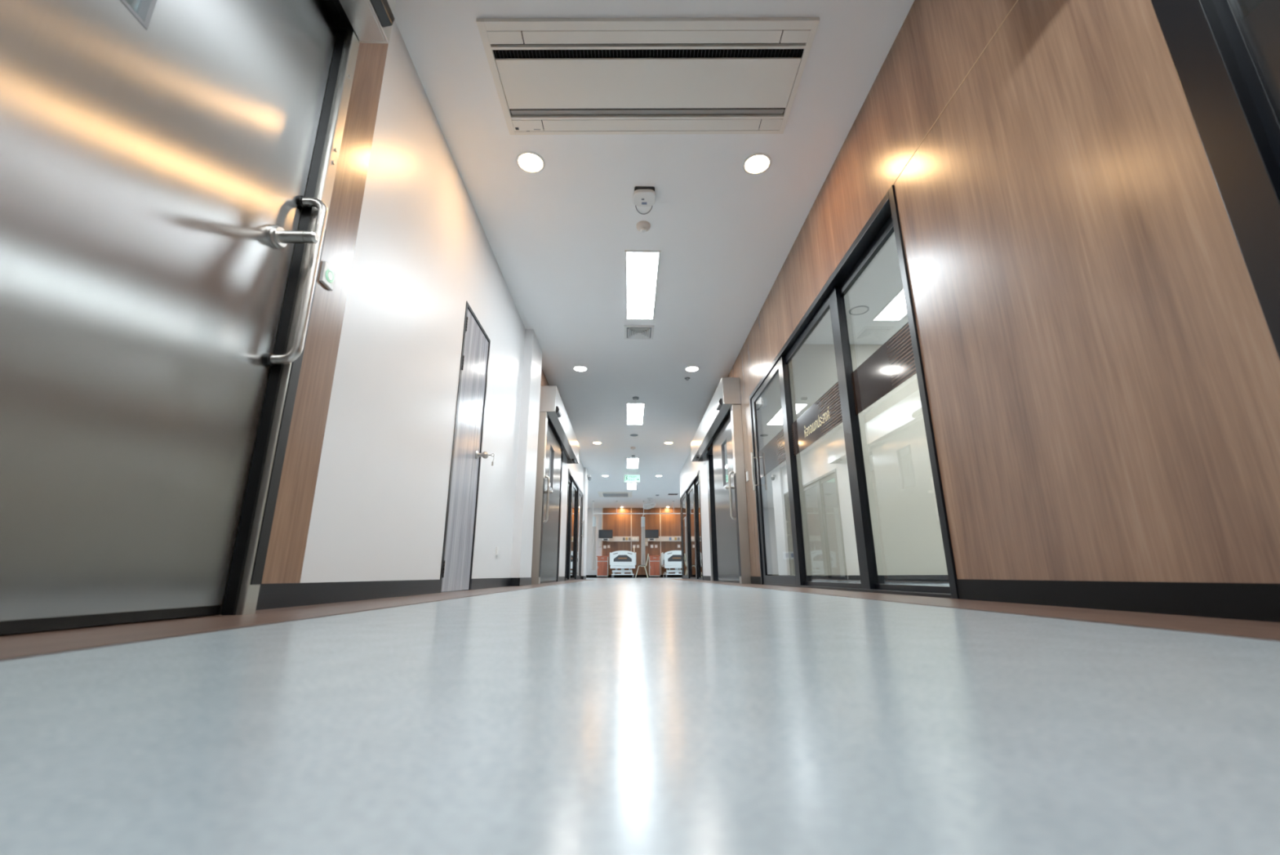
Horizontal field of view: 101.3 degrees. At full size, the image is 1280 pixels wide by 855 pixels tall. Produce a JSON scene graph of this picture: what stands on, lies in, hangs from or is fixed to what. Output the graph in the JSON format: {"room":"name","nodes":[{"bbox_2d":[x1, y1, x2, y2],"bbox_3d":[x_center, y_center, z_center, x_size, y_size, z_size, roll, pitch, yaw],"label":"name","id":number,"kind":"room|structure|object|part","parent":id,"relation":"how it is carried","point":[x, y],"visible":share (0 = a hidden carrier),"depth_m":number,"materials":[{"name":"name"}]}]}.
{"room":"hospital interior","nodes":[
{"label":"hospital interior","id":0,"kind":"room"},
{"bbox_2d":[125,0,583,583],"bbox_3d":[-1.350,0.239,5.593,0.120,2.782,17.350,0,-16,-1],"label":"wall","id":1,"kind":"structure","parent":0,"point":[362,495],"depth_m":2.63,"materials":[{"name":"white paint"}]},
{"bbox_2d":[213,29,359,615],"bbox_3d":[-1.153,-0.500,1.755,0.115,2.130,0.060,0,-16,-1],"label":"door frame","id":2,"kind":"structure","parent":1,"relation":"attached to","point":[246,571],"depth_m":1.64,"materials":[{"name":"silver metal"}]},
{"bbox_2d":[319,261,336,290],"bbox_3d":[-1.209,-0.587,2.036,0.017,0.085,0.075,0,-16,-1],"label":"button","id":3,"kind":"object","parent":1,"relation":"attached to","point":[327,274],"visible":1,"depth_m":2.02,"materials":[{"name":"white plastic"}]},
{"bbox_2d":[332,0,395,43],"bbox_3d":[-1.046,-2.152,0.404,0.266,0.380,3.557,0,-16,-1],"label":"housing","id":4,"kind":"object","parent":1,"relation":"attached to","point":[371,21],"visible":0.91,"depth_m":2.00,"materials":[{"name":"silver metal"}]},
{"bbox_2d":[0,0,339,634],"bbox_3d":[-1.093,-0.776,0.894,0.176,2.184,1.755,0,-16,-1],"label":"door","id":5,"kind":"structure","parent":4,"relation":"hanging from","point":[156,156],"depth_m":1.20,"materials":[{"name":"silver metal"}]},
{"bbox_3d":[-1.144,-0.210,1.623,0.018,0.042,0.042,0,-16,-1],"label":"handle mount","id":6,"kind":"part","parent":5,"relation":"part of","materials":[{"name":"silver metal"}]},
{"bbox_3d":[-1.076,-0.601,1.658,0.110,0.038,0.038,0,-16,-1],"label":"lock knob","id":7,"kind":"part","parent":5,"relation":"part of","materials":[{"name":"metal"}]},
{"bbox_3d":[-1.104,-0.486,1.702,0.100,0.604,0.029,0,-16,-1],"label":"pull handle","id":8,"kind":"part","parent":5,"relation":"part of","materials":[{"name":"metal"}]},
{"bbox_3d":[-1.146,-0.763,1.779,0.018,0.042,0.042,0,-16,-1],"label":"handle mount","id":9,"kind":"part","parent":5,"relation":"part of","materials":[{"name":"silver metal"}]},
{"bbox_2d":[255,575,586,609],"bbox_3d":[-1.285,2.187,7.540,0.096,0.082,12.550,0,-16,-1],"label":"baseboard","id":10,"kind":"structure","parent":1,"relation":"attached to","point":[277,595],"depth_m":2.19,"materials":[{"name":"black plastic"}]},
{"bbox_2d":[440,300,490,592],"bbox_3d":[-1.259,0.146,3.834,0.190,2.010,0.670,0,-16,-1],"label":"door","id":11,"kind":"structure","parent":1,"relation":"in","point":[457,558],"depth_m":3.81,"materials":[{"name":"grey metal"}]},
{"bbox_3d":[-1.216,0.212,4.050,0.094,0.064,0.064,0,-16,-1],"label":"knob","id":12,"kind":"part","parent":11,"relation":"part of","materials":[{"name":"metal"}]},
{"bbox_2d":[495,546,498,555],"bbox_3d":[-1.266,1.096,4.653,0.016,0.075,0.075,0,-16,-1],"label":"wall switch","id":13,"kind":"object","parent":1,"relation":"attached to","point":[496,547],"visible":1,"depth_m":4.63,"materials":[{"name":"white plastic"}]},
{"bbox_2d":[531,411,547,583],"bbox_3d":[-1.253,0.839,6.525,0.115,2.130,0.130,0,-16,-1],"label":"door frame","id":14,"kind":"structure","parent":1,"relation":"attached to","point":[543,417],"depth_m":6.45,"materials":[{"name":"silver metal"}]},
{"bbox_2d":[555,451,563,581],"bbox_3d":[-1.398,1.281,8.156,0.132,2.160,1.650,0,-16,-1],"label":"door frame","id":15,"kind":"structure","parent":1,"relation":"attached to","point":[562,453],"depth_m":8.87,"materials":[{"name":"black metal"}]},
{"bbox_2d":[539,385,579,463],"bbox_3d":[-1.212,0.086,8.376,0.266,0.380,3.300,0,-16,-1],"label":"housing","id":16,"kind":"object","parent":1,"relation":"attached to","point":[550,401],"visible":0.88,"depth_m":7.48,"materials":[{"name":"silver metal"}]},
{"bbox_2d":[540,417,561,582],"bbox_3d":[-1.230,1.075,7.490,0.176,2.184,1.850,0,-16,-1],"label":"door","id":17,"kind":"structure","parent":16,"relation":"hanging from","point":[553,445],"depth_m":7.56,"materials":[{"name":"silver metal"}]},
{"bbox_3d":[-1.207,0.910,6.680,0.100,0.604,0.029,0,-16,-1],"label":"pull handle","id":18,"kind":"part","parent":17,"relation":"part of","materials":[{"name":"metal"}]},
{"bbox_3d":[-1.298,0.574,7.562,0.006,0.588,0.388,0,-16,-1],"label":"vision panel","id":19,"kind":"part","parent":17,"relation":"part of","materials":[{"name":"clear glass"}]},
{"bbox_2d":[564,468,584,580],"bbox_3d":[-1.430,2.245,11.453,0.169,2.085,3.320,0,-16,-1],"label":"door","id":20,"kind":"structure","parent":1,"relation":"in","point":[575,522],"depth_m":11.53,"materials":[{"name":"black metal"}]},
{"bbox_3d":[-1.473,2.007,10.470,0.006,1.921,0.764,0,-16,-1],"label":"glass pane","id":21,"kind":"part","parent":20,"relation":"part of","materials":[{"name":"clear glass"}]},
{"bbox_3d":[-1.473,1.988,10.475,0.030,2.017,1.200,0,-16,-1],"label":"glass","id":22,"kind":"part","parent":20,"relation":"part of","materials":[{"name":"clear glass"}]},
{"bbox_3d":[-1.462,2.272,11.487,0.030,2.017,1.300,0,-16,-1],"label":"glass","id":23,"kind":"part","parent":20,"relation":"part of","materials":[{"name":"clear glass"}]},
{"bbox_3d":[-1.462,2.291,11.481,0.006,1.921,0.864,0,-16,-1],"label":"glass pane","id":24,"kind":"part","parent":20,"relation":"part of","materials":[{"name":"clear glass"}]},
{"bbox_3d":[-1.450,2.545,12.459,0.030,2.017,1.120,0,-16,-1],"label":"glass","id":25,"kind":"part","parent":20,"relation":"part of","materials":[{"name":"clear glass"}]},
{"bbox_3d":[-1.450,2.545,12.459,0.006,1.881,0.684,0,-16,-1],"label":"glass pane","id":26,"kind":"part","parent":20,"relation":"part of","materials":[{"name":"clear glass"}]},
{"bbox_3d":[-1.411,2.497,12.931,0.069,0.440,0.024,0,-16,-1],"label":"pull handle","id":27,"kind":"part","parent":20,"relation":"part of","materials":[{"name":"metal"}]},
{"bbox_2d":[510,328,542,577],"bbox_3d":[-1.251,0.314,5.861,0.090,2.782,0.637,0,-16,-1],"label":"wall","id":28,"kind":"structure","parent":0,"point":[525,494],"depth_m":5.68,"materials":[{"name":"white paint"}]},
{"bbox_2d":[581,466,588,575],"bbox_3d":[-1.427,2.476,13.565,0.058,2.782,0.790,0,-16,-1],"label":"wall column","id":29,"kind":"structure","parent":0,"point":[585,471],"depth_m":13.39,"materials":[{"name":"white paint"}]},
{"bbox_2d":[586,474,591,480],"bbox_3d":[-1.345,1.339,13.932,0.120,0.150,0.120,0,-16,-1],"label":"dome camera","id":30,"kind":"object","parent":29,"relation":"attached to","point":[588,476],"visible":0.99,"depth_m":13.89,"materials":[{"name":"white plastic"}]},
{"bbox_2d":[586,507,602,574],"bbox_3d":[-0.045,4.707,21.538,8.200,2.782,0.100,0,-16,-1],"label":"wall","id":31,"kind":"structure","parent":0,"point":[589,516],"depth_m":21.50,"materials":[{"name":"white paint"}]},
{"bbox_2d":[601,511,602,555],"bbox_3d":[-1.553,4.636,21.446,0.030,2.682,0.055,0,-16,-1],"label":"trim","id":32,"kind":"structure","parent":31,"relation":"attached to","point":[602,512],"depth_m":21.54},
{"bbox_2d":[631,507,631,569],"bbox_3d":[-0.355,4.634,21.455,0.032,2.682,0.006,0,-16,-1],"label":"trim","id":33,"kind":"structure","parent":31,"relation":"attached to","point":[631,508],"depth_m":21.59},
{"bbox_2d":[586,574,681,577],"bbox_3d":[-0.638,5.972,21.072,6.800,0.100,0.010,0,-16,-1],"label":"baseboard","id":34,"kind":"structure","parent":31,"relation":"attached to","point":[587,575],"depth_m":21.07,"materials":[{"name":"black plastic"}]},
{"bbox_2d":[602,507,681,574],"bbox_3d":[0.606,4.641,21.497,4.300,2.682,0.040,0,-16,-1],"label":"panelling","id":35,"kind":"object","parent":31,"relation":"attached to","point":[620,523],"visible":0.43,"depth_m":21.59,"materials":[{"name":"brown wood"}]},
{"bbox_2d":[598,529,613,543],"bbox_3d":[-1.384,4.437,21.251,0.566,0.552,0.470,0,-16,-1],"label":"wall screen","id":36,"kind":"object","parent":35,"relation":"attached to","point":[605,535],"visible":1,"depth_m":21.05,"materials":[{"name":"plastic"}]},
{"bbox_2d":[606,536,639,541],"bbox_3d":[-0.703,4.553,21.435,1.320,0.200,0.075,0,-16,-1],"label":"panel","id":37,"kind":"object","parent":35,"relation":"attached to","point":[615,538],"visible":0.95,"depth_m":21.41,"materials":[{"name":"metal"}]},
{"bbox_2d":[644,529,658,543],"bbox_3d":[0.466,4.440,21.289,0.566,0.552,0.470,0,-16,-1],"label":"wall screen","id":38,"kind":"object","parent":35,"relation":"attached to","point":[651,535],"visible":0.84,"depth_m":21.09,"materials":[{"name":"plastic"}]},
{"bbox_2d":[644,536,680,541],"bbox_3d":[1.187,4.556,21.473,1.940,0.200,0.075,0,-16,-1],"label":"panel","id":39,"kind":"object","parent":35,"relation":"attached to","point":[660,538],"visible":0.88,"depth_m":21.45,"materials":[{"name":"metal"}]},
{"bbox_2d":[659,507,661,574],"bbox_3d":[0.845,4.636,21.480,0.032,2.682,0.006,0,-16,-1],"label":"trim","id":40,"kind":"structure","parent":31,"relation":"attached to","point":[660,508],"depth_m":21.43,"materials":[{"name":"metal"}]},
{"bbox_2d":[0,577,1279,854],"bbox_3d":[0.113,2.683,8.991,9.800,0.100,25.355,0,-16,-1],"label":"floor","id":41,"kind":"structure","parent":0,"point":[601,715],"depth_m":0.36,"materials":[{"name":"plastic"}]},
{"bbox_2d":[0,578,595,661],"bbox_3d":[-1.098,1.476,4.861,0.358,0.002,16.600,0,-16,-1],"label":"trim","id":42,"kind":"structure","parent":41,"relation":"attached to","point":[28,644],"depth_m":1.12,"materials":[{"name":"brown plastic"}]},
{"bbox_2d":[596,555,608,577],"bbox_3d":[-1.489,5.546,20.893,0.460,0.829,0.480,0,-16,-1],"label":"base cabinet","id":43,"kind":"object","parent":41,"relation":"on","point":[602,561],"visible":0.91,"depth_m":20.68,"materials":[{"name":"brown wood"}]},
{"bbox_3d":[-1.486,5.196,20.768,0.396,0.160,0.019,0,-16,-1],"label":"drawer","id":44,"kind":"part","parent":43,"relation":"part of","materials":[{"name":"brown wood"}]},
{"bbox_3d":[-1.484,5.555,20.668,0.396,0.532,0.019,0,-16,-1],"label":"cabinet door","id":45,"kind":"part","parent":43,"relation":"part of","materials":[{"name":"brown wood"}]},
{"bbox_2d":[609,546,635,577],"bbox_3d":[-0.645,5.090,19.945,0.990,1.190,2.015,0,-16,-1],"label":"hospital bed","id":46,"kind":"object","parent":41,"relation":"on","point":[622,559],"visible":1,"depth_m":19.00,"materials":[{"name":"white plastic"}]},
{"bbox_3d":[-0.643,5.398,19.810,0.800,0.324,1.680,0,-16,-1],"label":"lift frame","id":47,"kind":"part","parent":46,"relation":"part of","materials":[{"name":"white metal"}]},
{"bbox_3d":[-0.626,4.740,19.041,0.910,0.535,0.045,0,-16,-1],"label":"footboard","id":48,"kind":"part","parent":46,"relation":"part of","materials":[{"name":"white plastic"}]},
{"bbox_3d":[-0.626,4.738,19.015,0.660,0.235,0.006,0,-16,-1],"label":"inset panel","id":49,"kind":"part","parent":46,"relation":"part of","materials":[{"name":"grey plastic"}]},
{"bbox_2d":[635,553,648,577],"bbox_3d":[0.068,5.173,19.638,0.507,0.866,0.440,0,-16,-1],"label":"chair","id":50,"kind":"object","parent":41,"relation":"on","point":[644,566],"visible":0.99,"depth_m":19.43,"materials":[{"name":"beige metal"}]},
{"bbox_2d":[648,555,660,577],"bbox_3d":[0.581,5.549,20.935,0.460,0.829,0.480,0,-16,-1],"label":"base cabinet","id":51,"kind":"object","parent":41,"relation":"on","point":[654,561],"visible":0.94,"depth_m":20.72,"materials":[{"name":"brown wood"}]},
{"bbox_3d":[0.584,5.200,20.811,0.396,0.160,0.019,0,-16,-1],"label":"drawer","id":52,"kind":"part","parent":51,"relation":"part of","materials":[{"name":"brown wood"}]},
{"bbox_3d":[0.586,5.558,20.710,0.396,0.532,0.019,0,-16,-1],"label":"cabinet door","id":53,"kind":"part","parent":51,"relation":"part of","materials":[{"name":"brown wood"}]},
{"bbox_2d":[661,550,681,577],"bbox_3d":[1.321,5.093,19.985,0.990,1.190,2.015,0,-16,-1],"label":"hospital bed","id":54,"kind":"object","parent":41,"relation":"on","point":[673,558],"visible":0.62,"depth_m":19.04,"materials":[{"name":"white plastic"}]},
{"bbox_3d":[0.846,5.004,20.013,0.040,0.460,0.940,0,-16,-1],"label":"rail","id":55,"kind":"part","parent":54,"relation":"part of","materials":[{"name":"beige plastic"}]},
{"bbox_3d":[1.323,5.401,19.850,0.800,0.324,1.680,0,-16,-1],"label":"lift frame","id":56,"kind":"part","parent":54,"relation":"part of","materials":[{"name":"white metal"}]},
{"bbox_3d":[1.340,4.743,19.081,0.910,0.535,0.045,0,-16,-1],"label":"footboard","id":57,"kind":"part","parent":54,"relation":"part of","materials":[{"name":"white plastic"}]},
{"bbox_3d":[1.341,4.741,19.055,0.660,0.235,0.006,0,-16,-1],"label":"inset panel","id":58,"kind":"part","parent":54,"relation":"part of","materials":[{"name":"grey plastic"}]},
{"bbox_2d":[673,578,1279,641],"bbox_3d":[1.093,1.574,5.243,0.356,0.002,17.300,0,-16,-1],"label":"trim","id":59,"kind":"structure","parent":41,"relation":"on","point":[1265,630],"depth_m":1.32,"materials":[{"name":"brown plastic"}]},
{"bbox_2d":[393,0,914,507],"bbox_3d":[0.102,-0.092,9.770,9.800,0.100,25.355,0,-16,-1],"label":"ceiling","id":60,"kind":"structure","parent":0,"point":[558,236],"depth_m":4.09,"materials":[{"name":"paint"}]},
{"bbox_2d":[515,151,545,173],"bbox_3d":[-0.737,-1.783,3.534,0.196,0.006,0.196,0,-16,-1],"label":"recessed light","id":61,"kind":"object","parent":60,"relation":"in","point":[530,162],"visible":1,"depth_m":3.53,"materials":[{"name":"white plastic"}]},
{"bbox_2d":[573,365,587,371],"bbox_3d":[-0.804,-0.791,7.069,0.196,0.006,0.196,0,-16,-1],"label":"recessed light","id":62,"kind":"object","parent":60,"relation":"in","point":[579,368],"visible":1,"depth_m":7.06,"materials":[{"name":"white plastic"}]},
{"bbox_2d":[597,491,631,497],"bbox_3d":[-0.846,2.306,18.061,1.150,0.030,1.050,0,-16,-1],"label":"air conditioner","id":63,"kind":"object","parent":60,"relation":"attached to","point":[602,494],"visible":1,"depth_m":17.96,"materials":[{"name":"white plastic"}]},
{"bbox_2d":[603,493,627,496],"bbox_3d":[-0.842,2.320,18.108,0.860,0.020,0.670,0,-16,-1],"label":"grille","id":64,"kind":"object","parent":63,"relation":"attached to","point":[604,495],"depth_m":18.16,"materials":[{"name":"grey metal"}]},
{"bbox_2d":[626,482,636,489],"bbox_3d":[-0.257,1.846,16.462,0.311,0.012,1.256,0,-16,-1],"label":"recessed light","id":65,"kind":"object","parent":60,"relation":"in","point":[630,486],"visible":1,"depth_m":16.44,"materials":[{"name":"white plastic"}]},
{"bbox_2d":[624,471,639,482],"bbox_3d":[-0.213,1.345,14.180,0.425,0.282,0.046,0,-16,-1],"label":"exit sign","id":66,"kind":"object","parent":60,"relation":"hanging from","point":[628,477],"visible":1,"depth_m":14.15,"materials":[{"name":"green plastic"}]},
{"bbox_2d":[626,457,639,468],"bbox_3d":[-0.183,0.897,13.083,0.311,0.012,1.256,0,-16,-1],"label":"recessed light","id":67,"kind":"object","parent":60,"relation":"in","point":[631,463],"visible":0.98,"depth_m":13.06,"materials":[{"name":"white plastic"}]},
{"bbox_2d":[626,402,644,424],"bbox_3d":[-0.084,-0.224,9.089,0.311,0.012,1.256,0,-16,-1],"label":"recessed light","id":68,"kind":"object","parent":60,"relation":"in","point":[634,411],"visible":1,"depth_m":9.03,"materials":[{"name":"white plastic"}]},
{"bbox_2d":[632,396,639,400],"bbox_3d":[-0.067,-0.443,8.226,0.100,0.056,0.100,0,-16,-1],"label":"smoke detector","id":69,"kind":"object","parent":60,"relation":"attached to","point":[635,398],"visible":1,"depth_m":8.20,"materials":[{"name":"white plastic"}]},
{"bbox_2d":[592,500,680,516],"bbox_3d":[0.184,3.288,20.733,3.980,0.485,2.143,0,-16,-1],"label":"rail","id":70,"kind":"object","parent":60,"relation":"hanging from","point":[643,513],"visible":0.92,"depth_m":19.66,"materials":[{"name":"white metal"}]},
{"bbox_2d":[591,515,596,569],"bbox_3d":[-1.766,4.426,20.130,0.168,2.017,0.311,0,-16,-1],"label":"privacy curtain","id":71,"kind":"object","parent":70,"relation":"hanging from","point":[594,518],"visible":1,"depth_m":20.03,"materials":[{"name":"fabric"}]},
{"bbox_3d":[0.215,3.222,19.669,3.960,0.036,0.036,0,-16,-1],"label":"rail","id":72,"kind":"part","parent":70,"relation":"part of","materials":[{"name":"white plastic"}]},
{"bbox_2d":[640,516,645,564],"bbox_3d":[0.121,4.398,20.281,0.168,1.897,0.311,0,-16,-1],"label":"privacy curtain","id":73,"kind":"object","parent":70,"relation":"hanging from","point":[642,520],"visible":1,"depth_m":20.17,"materials":[{"name":"fabric"}]},
{"bbox_2d":[624,324,653,339],"bbox_3d":[-0.012,-1.082,6.007,0.336,0.026,0.336,0,-16,-1],"label":"ceiling vent","id":74,"kind":"object","parent":60,"relation":"in","point":[631,331],"visible":1,"depth_m":5.98,"materials":[{"name":"white plastic"}]},
{"bbox_2d":[624,249,661,319],"bbox_3d":[0.012,-1.344,5.099,0.311,0.012,1.256,0,-16,-1],"label":"recessed light","id":75,"kind":"object","parent":60,"relation":"in","point":[642,267],"visible":1,"depth_m":4.99,"materials":[{"name":"white plastic"}]},
{"bbox_2d":[636,220,650,232],"bbox_3d":[0.027,-1.582,4.169,0.112,0.056,0.112,0,-16,-1],"label":"smoke detector","id":76,"kind":"object","parent":60,"relation":"attached to","point":[643,226],"visible":1,"depth_m":4.14,"materials":[{"name":"beige plastic"}]},
{"bbox_2d":[633,186,655,214],"bbox_3d":[0.030,-1.665,3.890,0.159,0.045,0.288,0,-16,-1],"label":"security camera","id":77,"kind":"object","parent":60,"relation":"attached to","point":[643,196],"visible":1,"depth_m":3.80,"materials":[{"name":"plastic"}]},
{"bbox_2d":[475,17,819,134],"bbox_3d":[0.041,-1.940,2.954,1.713,0.023,0.699,0,-16,0],"label":"air conditioner","id":78,"kind":"object","parent":60,"relation":"attached to","point":[551,76],"visible":1,"depth_m":2.88,"materials":[{"name":"plastic"}]},
{"bbox_3d":[0.045,-1.933,2.958,1.637,0.010,0.308,0,-16,0],"label":"intake panel","id":79,"kind":"part","parent":78,"relation":"part of","materials":[{"name":"white plastic"}]},
{"bbox_2d":[494,49,802,58],"bbox_3d":[0.044,-1.989,2.795,1.627,0.006,0.040,0,-16,0],"label":"grille","id":80,"kind":"object","parent":78,"relation":"attached to","point":[499,54],"depth_m":2.80,"materials":[{"name":"plastic"}]},
{"bbox_2d":[643,497,655,509],"bbox_3d":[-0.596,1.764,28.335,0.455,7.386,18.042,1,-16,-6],"label":"ceiling fan","id":81,"kind":"object","parent":60,"relation":"hanging from","point":[647,504],"visible":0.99,"depth_m":18.90,"materials":[{"name":"white plastic"}]},
{"bbox_2d":[684,365,699,371],"bbox_3d":[0.703,-0.790,7.093,0.196,0.006,0.196,0,-16,-1],"label":"recessed light","id":82,"kind":"object","parent":60,"relation":"in","point":[691,368],"visible":1,"depth_m":7.08,"materials":[{"name":"white plastic"}]},
{"bbox_2d":[742,152,772,174],"bbox_3d":[0.793,-1.783,3.555,0.196,0.006,0.196,0,-16,-1],"label":"recessed light","id":83,"kind":"object","parent":60,"relation":"in","point":[757,163],"visible":1,"depth_m":3.55,"materials":[{"name":"white plastic"}]},
{"bbox_2d":[848,305,869,315],"bbox_3d":[2.310,-1.233,5.536,0.200,0.010,0.200,0,-16,-1],"label":"recessed light","id":84,"kind":"object","parent":60,"relation":"in","point":[861,309],"visible":1,"depth_m":5.54,"materials":[{"name":"white plastic"}]},
{"bbox_2d":[770,344,947,575],"bbox_3d":[3.127,0.348,6.045,3.500,2.782,0.100,0,-16,-1],"label":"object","id":85,"kind":"structure","parent":0,"point":[908,540],"depth_m":5.89,"materials":[{"name":"paint"}]},
{"bbox_2d":[782,551,793,559],"bbox_3d":[1.613,1.380,5.664,0.140,0.080,0.015,0,-16,-1],"label":"wall socket","id":86,"kind":"object","parent":85,"relation":"attached to","point":[786,554],"visible":0.85,"depth_m":5.66,"materials":[{"name":"white plastic"}]},
{"bbox_2d":[806,574,949,583],"bbox_3d":[3.134,1.629,5.629,3.500,0.090,0.008,0,-16,-1],"label":"baseboard","id":87,"kind":"structure","parent":85,"relation":"attached to","point":[882,579],"depth_m":5.62,"materials":[{"name":"black plastic"}]},
{"bbox_2d":[679,0,1279,582],"bbox_3d":[1.325,0.250,5.671,0.120,2.782,17.400,0,-16,-1],"label":"wall","id":88,"kind":"structure","parent":0,"point":[1101,362],"depth_m":1.68,"materials":[{"name":"brown wood"}]},
{"bbox_2d":[680,470,702,580],"bbox_3d":[1.179,2.375,11.954,0.110,2.085,3.950,0,-16,-1],"label":"door","id":89,"kind":"structure","parent":88,"relation":"in","point":[690,500],"depth_m":11.94,"materials":[{"name":"black metal"}]},
{"bbox_3d":[1.126,2.722,13.128,0.006,1.881,0.964,0,-16,-1],"label":"glass pane","id":90,"kind":"part","parent":89,"relation":"part of","materials":[{"name":"clear glass"}]},
{"bbox_3d":[1.126,2.722,13.128,0.030,2.017,1.400,0,-16,-1],"label":"glass","id":91,"kind":"part","parent":89,"relation":"part of","materials":[{"name":"clear glass"}]},
{"bbox_3d":[1.183,2.403,11.920,0.006,1.921,1.064,0,-16,-1],"label":"glass pane","id":92,"kind":"part","parent":89,"relation":"part of","materials":[{"name":"clear glass"}]},
{"bbox_3d":[1.183,2.384,11.925,0.030,2.017,1.500,0,-16,-1],"label":"glass","id":93,"kind":"part","parent":89,"relation":"part of","materials":[{"name":"clear glass"}]},
{"bbox_3d":[1.240,2.053,10.747,0.030,2.017,1.350,0,-16,-1],"label":"glass","id":94,"kind":"part","parent":89,"relation":"part of","materials":[{"name":"clear glass"}]},
{"bbox_3d":[1.240,2.072,10.742,0.006,1.921,0.914,0,-16,-1],"label":"glass pane","id":95,"kind":"part","parent":89,"relation":"part of","materials":[{"name":"clear glass"}]},
{"bbox_2d":[706,444,718,581],"bbox_3d":[1.267,1.260,8.118,0.132,2.160,1.860,0,-16,-1],"label":"door frame","id":96,"kind":"structure","parent":88,"relation":"attached to","point":[711,495],"depth_m":8.82,"materials":[{"name":"black metal"}]},
{"bbox_2d":[690,377,741,461],"bbox_3d":[1.079,0.018,8.167,0.266,0.380,3.430,0,-16,-1],"label":"housing","id":97,"kind":"object","parent":88,"relation":"attached to","point":[727,393],"visible":1,"depth_m":7.23,"materials":[{"name":"silver metal"}]},
{"bbox_2d":[712,408,739,582],"bbox_3d":[1.132,0.986,7.206,0.176,2.184,1.800,0,-16,-1],"label":"door","id":98,"kind":"structure","parent":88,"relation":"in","point":[722,452],"depth_m":7.29,"materials":[{"name":"silver metal"}]},
{"bbox_3d":[1.199,0.491,7.284,0.006,0.598,0.388,0,-16,-1],"label":"vision panel","id":99,"kind":"part","parent":98,"relation":"part of","materials":[{"name":"clear glass"}]},
{"bbox_3d":[1.142,0.828,6.419,0.100,0.604,0.029,0,-16,-1],"label":"pull handle","id":100,"kind":"part","parent":98,"relation":"part of","materials":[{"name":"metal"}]},
{"bbox_2d":[730,404,751,583],"bbox_3d":[1.194,0.756,6.267,0.115,2.130,0.130,0,-16,-1],"label":"door frame","id":101,"kind":"structure","parent":88,"relation":"attached to","point":[742,530],"depth_m":6.19,"materials":[{"name":"silver metal"}]},
{"bbox_2d":[746,471,748,480],"bbox_3d":[1.248,0.567,6.110,0.016,0.110,0.075,0,-16,-1],"label":"wall switch","id":102,"kind":"object","parent":88,"relation":"attached to","point":[747,472],"visible":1,"depth_m":6.08,"materials":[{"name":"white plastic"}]},
{"bbox_2d":[749,185,959,599],"bbox_3d":[1.316,0.182,4.096,0.163,2.062,3.388,0,-16,-1],"label":"window frame","id":103,"kind":"structure","parent":88,"relation":"in","point":[899,358],"depth_m":3.43,"materials":[{"name":"black metal"}]},
{"bbox_3d":[1.234,0.471,5.638,0.063,0.410,0.021,0,-16,-1],"label":"pull handle","id":104,"kind":"part","parent":103,"relation":"part of","materials":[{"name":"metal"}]},
{"bbox_3d":[1.292,0.477,5.095,0.006,1.853,0.999,0,-16,-1],"label":"glass pane","id":105,"kind":"part","parent":103,"relation":"part of","materials":[{"name":"clear glass"}]},
{"bbox_3d":[1.292,0.479,5.094,0.030,1.994,1.245,0,-16,-1],"label":"glass","id":106,"kind":"part","parent":103,"relation":"part of","materials":[{"name":"clear glass"}]},
{"bbox_3d":[1.348,0.169,3.990,0.030,1.994,1.340,0,-16,-1],"label":"glass","id":107,"kind":"part","parent":103,"relation":"part of","materials":[{"name":"clear glass"}]},
{"bbox_3d":[1.401,-0.113,2.985,0.030,1.994,1.030,0,-16,-1],"label":"glass","id":108,"kind":"part","parent":103,"relation":"part of","materials":[{"name":"clear glass"}]},
{"bbox_2d":[893,0,1017,182],"bbox_3d":[1.339,-1.446,2.132,0.002,0.003,1.270,0,-16,-1],"label":"trim","id":109,"kind":"structure","parent":88,"relation":"attached to","point":[1017,0],"depth_m":2.18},
{"bbox_2d":[702,575,1279,622],"bbox_3d":[1.266,1.566,5.363,0.006,0.082,9.120,0,-16,-1],"label":"baseboard","id":110,"kind":"structure","parent":88,"relation":"attached to","point":[1260,602],"depth_m":1.41,"materials":[{"name":"black plastic"}]},
{"bbox_2d":[1151,0,1279,359],"bbox_3d":[1.431,-1.038,-0.198,0.110,2.090,3.000,0,-16,-1],"label":"door","id":111,"kind":"structure","parent":88,"relation":"in","point":[1224,54],"depth_m":1.19,"materials":[{"name":"black metal"}]},
{"bbox_3d":[1.402,-0.770,0.697,0.030,2.022,1.070,0,-16,-1],"label":"glass","id":112,"kind":"part","parent":111,"relation":"part of","materials":[{"name":"glass"}]},
{"bbox_3d":[1.402,-0.772,0.698,0.006,1.881,0.904,0,-16,-1],"label":"glass pane","id":113,"kind":"part","parent":111,"relation":"part of","materials":[{"name":"clear glass"}]}
]}

